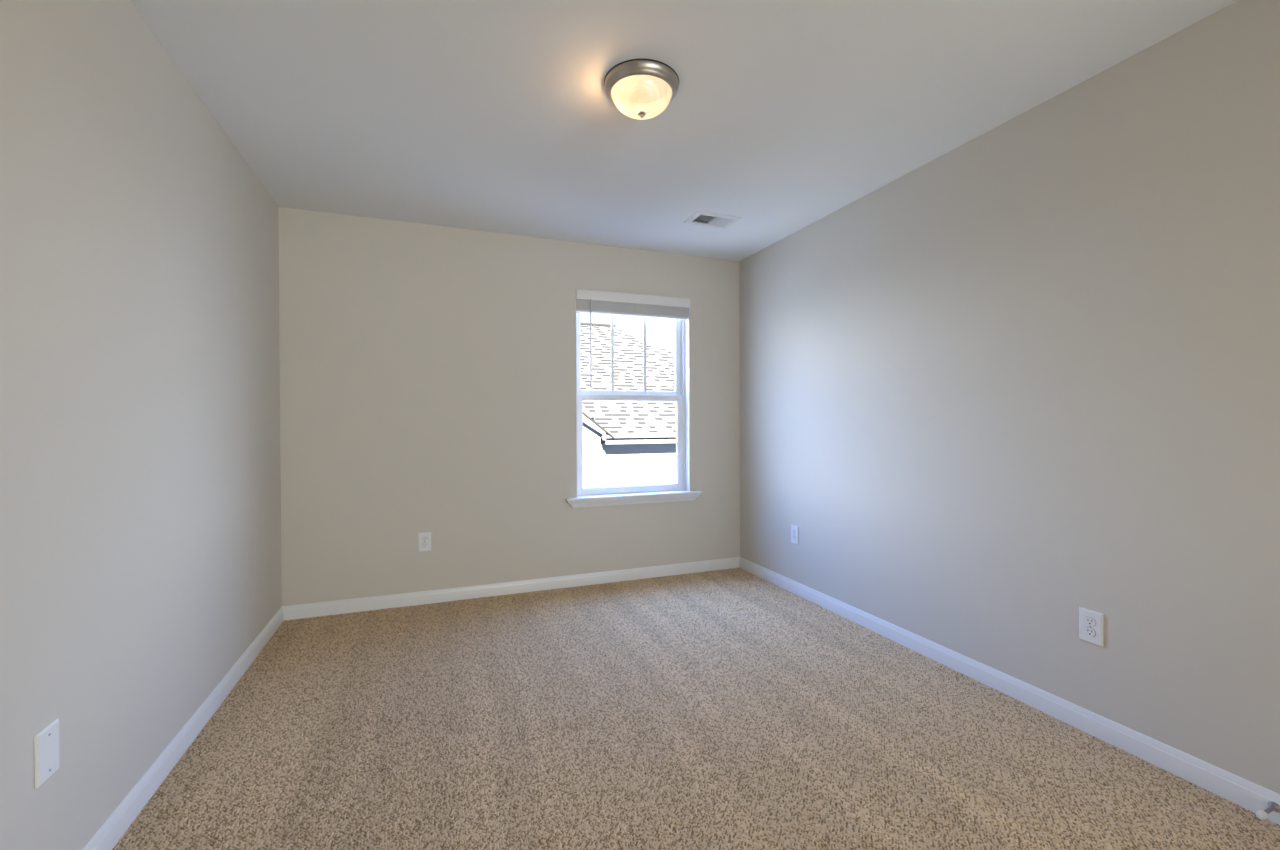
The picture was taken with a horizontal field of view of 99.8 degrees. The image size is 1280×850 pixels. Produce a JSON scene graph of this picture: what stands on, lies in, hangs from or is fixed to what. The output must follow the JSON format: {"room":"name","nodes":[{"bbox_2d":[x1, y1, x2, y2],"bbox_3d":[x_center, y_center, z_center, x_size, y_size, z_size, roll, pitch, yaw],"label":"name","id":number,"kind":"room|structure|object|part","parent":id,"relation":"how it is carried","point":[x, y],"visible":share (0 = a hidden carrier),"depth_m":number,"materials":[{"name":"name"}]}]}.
{"room":"empty bedroom","nodes":[
{"label":"empty bedroom","id":0,"kind":"room"},
{"bbox_2d":[0,0,281,849],"bbox_3d":[-1.387,-0.028,1.035,0.160,2.690,4.548,0,0,-21],"label":"wall","id":1,"kind":"structure","parent":0,"point":[140,469],"depth_m":1.53,"materials":[{"name":"paint"}]},
{"bbox_2d":[34,718,59,788],"bbox_3d":[-1.376,0.761,1.253,0.008,0.122,0.078,0,0,-21],"label":"blank wall plate","id":2,"kind":"object","parent":1,"relation":"attached to","point":[46,742],"visible":1,"depth_m":1.24,"materials":[{"name":"plastic"}]},
{"bbox_2d":[82,607,283,849],"bbox_3d":[-1.331,1.133,1.149,0.013,0.090,4.388,0,0,-21],"label":"baseboard","id":3,"kind":"structure","parent":1,"relation":"attached to","point":[120,820],"depth_m":1.83,"materials":[{"name":"paint"}]},
{"bbox_2d":[278,207,739,605],"bbox_3d":[-0.694,-0.051,3.823,3.454,2.690,0.160,0,0,-21],"label":"wall","id":4,"kind":"structure","parent":0,"point":[428,372],"depth_m":3.55,"materials":[{"name":"paint"}]},
{"bbox_2d":[418,532,430,551],"bbox_3d":[-1.388,0.754,3.471,0.078,0.122,0.009,0,0,-21],"label":"wall outlet","id":5,"kind":"object","parent":4,"relation":"attached to","point":[424,539],"visible":1,"depth_m":3.47,"materials":[{"name":"plastic"}]},
{"bbox_2d":[282,557,739,620],"bbox_3d":[-0.659,1.111,3.751,3.134,0.090,0.013,0,0,-21],"label":"baseboard","id":6,"kind":"structure","parent":4,"relation":"attached to","point":[292,612],"depth_m":3.62,"materials":[{"name":"paint"}]},
{"bbox_2d":[566,308,701,507],"bbox_3d":[-0.056,-0.195,4.042,1.053,1.557,0.196,0,0,-21],"label":"window","id":7,"kind":"structure","parent":4,"relation":"in","point":[680,490],"depth_m":4.09,"materials":[{"name":"paint"}]},
{"bbox_3d":[-0.082,-0.575,4.106,0.869,0.724,0.029,0,0,-21],"label":"sash","id":8,"kind":"part","parent":7,"relation":"part of","materials":[{"name":"glass"}]},
{"bbox_3d":[-0.067,0.142,4.077,0.869,0.738,0.029,0,0,-21],"label":"sash","id":9,"kind":"part","parent":7,"relation":"part of","materials":[{"name":"glass"}]},
{"bbox_2d":[576,288,689,387],"bbox_3d":[-0.040,-0.619,3.999,0.895,0.701,0.081,0,0,-21],"label":"window blind","id":10,"kind":"object","parent":7,"relation":"attached to","point":[587,301],"visible":0.88,"depth_m":3.96,"materials":[{"name":"white plastic"}]},
{"bbox_3d":[-0.049,-0.820,4.010,0.881,0.016,0.052,0,0,-21],"label":"rail","id":11,"kind":"part","parent":10,"relation":"part of","materials":[{"name":"white plastic"}]},
{"bbox_2d":[130,0,1237,260],"bbox_3d":[0.145,-1.333,1.616,3.134,0.100,4.548,0,0,-21],"label":"ceiling","id":12,"kind":"structure","parent":0,"point":[497,116],"depth_m":2.09,"materials":[{"name":"paint"}]},
{"bbox_2d":[604,59,678,119],"bbox_3d":[0.006,-1.222,2.030,0.282,0.127,0.282,0,0,-21],"label":"ceiling light","id":13,"kind":"object","parent":12,"relation":"attached to","point":[640,89],"visible":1,"depth_m":1.96,"materials":[{"name":"white glass"}]},
{"bbox_3d":[0.006,-1.213,2.030,0.225,0.078,0.225,0,0,-21],"label":"lamp shade","id":14,"kind":"part","parent":13,"relation":"part of","materials":[{"name":"white glass"}]},
{"bbox_2d":[683,211,741,228],"bbox_3d":[0.457,-1.394,3.410,0.310,0.208,0.211,0,0,-21],"label":"ceiling vent","id":15,"kind":"object","parent":12,"relation":"in","point":[715,220],"visible":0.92,"depth_m":3.40,"materials":[{"name":"metal"}]},
{"bbox_2d":[112,568,1279,849],"bbox_3d":[0.126,1.162,1.709,3.134,0.014,4.388,0,0,-21],"label":"floor","id":16,"kind":"structure","parent":0,"point":[724,709],"depth_m":1.92,"materials":[{"name":"carpet"}]},
{"bbox_2d":[739,0,1279,793],"bbox_3d":[1.688,-0.048,2.216,0.160,2.690,4.548,0,0,-21],"label":"wall","id":17,"kind":"structure","parent":0,"point":[1028,377],"depth_m":2.07,"materials":[{"name":"paint"}]},
{"bbox_2d":[791,525,798,544],"bbox_3d":[1.048,0.744,3.658,0.009,0.122,0.078,0,0,-21],"label":"wall outlet","id":18,"kind":"object","parent":17,"relation":"attached to","point":[794,529],"visible":1,"depth_m":3.65,"materials":[{"name":"plastic"}]},
{"bbox_2d":[739,557,1279,824],"bbox_3d":[1.582,1.114,2.268,0.013,0.090,4.388,0,0,-21],"label":"baseboard","id":19,"kind":"structure","parent":17,"relation":"attached to","point":[1242,792],"depth_m":2.08,"materials":[{"name":"paint"}]},
{"bbox_2d":[1256,801,1279,819],"bbox_3d":[1.804,1.110,1.550,0.090,0.027,0.027,0,0,-21],"label":"door stop","id":20,"kind":"object","parent":19,"relation":"attached to","point":[1273,806],"visible":1,"depth_m":1.55,"materials":[{"name":"metal"}]},
{"bbox_3d":[1.807,1.112,1.551,0.054,0.011,0.011,-4,2,-21],"label":"rod","id":21,"kind":"part","parent":20,"relation":"part of","materials":[{"name":"metal"}]},
{"bbox_2d":[1079,607,1102,646],"bbox_3d":[1.681,0.752,2.011,0.009,0.122,0.078,0,0,-21],"label":"wall outlet","id":22,"kind":"object","parent":17,"relation":"attached to","point":[1090,622],"visible":1,"depth_m":2.01,"materials":[{"name":"plastic"}]},
{"bbox_2d":[1085,627,1095,636],"bbox_3d":[1.679,0.772,2.010,0.004,0.030,0.036,0,0,-21],"label":"receptacle","id":23,"kind":"object","parent":22,"relation":"attached to","point":[1089,631],"depth_m":2.01,"materials":[{"name":"plastic"}]},
{"bbox_2d":[1085,617,1095,625],"bbox_3d":[1.679,0.733,2.010,0.004,0.030,0.036,0,0,-21],"label":"receptacle","id":24,"kind":"object","parent":22,"relation":"attached to","point":[1089,621],"depth_m":2.01,"materials":[{"name":"plastic"}]},
{"label":"outside","id":25,"kind":"structure","parent":0,"visible":0},
{"bbox_3d":[-7.321,3.786,58.613,150.000,0.050,105.362,0,0,-21],"label":"ground","id":26,"kind":"structure","parent":25,"visible":0},
{"bbox_2d":[580,322,675,487],"bbox_3d":[-1.037,0.767,13.538,8.850,6.611,8.070,0,0,-21],"label":"house","id":27,"kind":"structure","parent":26,"relation":"on","point":[626,443],"depth_m":10.20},
{"bbox_2d":[580,322,615,326],"bbox_3d":[-2.916,-2.502,12.839,4.880,0.050,0.150,0,0,-21],"label":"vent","id":28,"kind":"object","parent":27,"relation":"attached to","point":[581,323],"depth_m":13.47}
]}

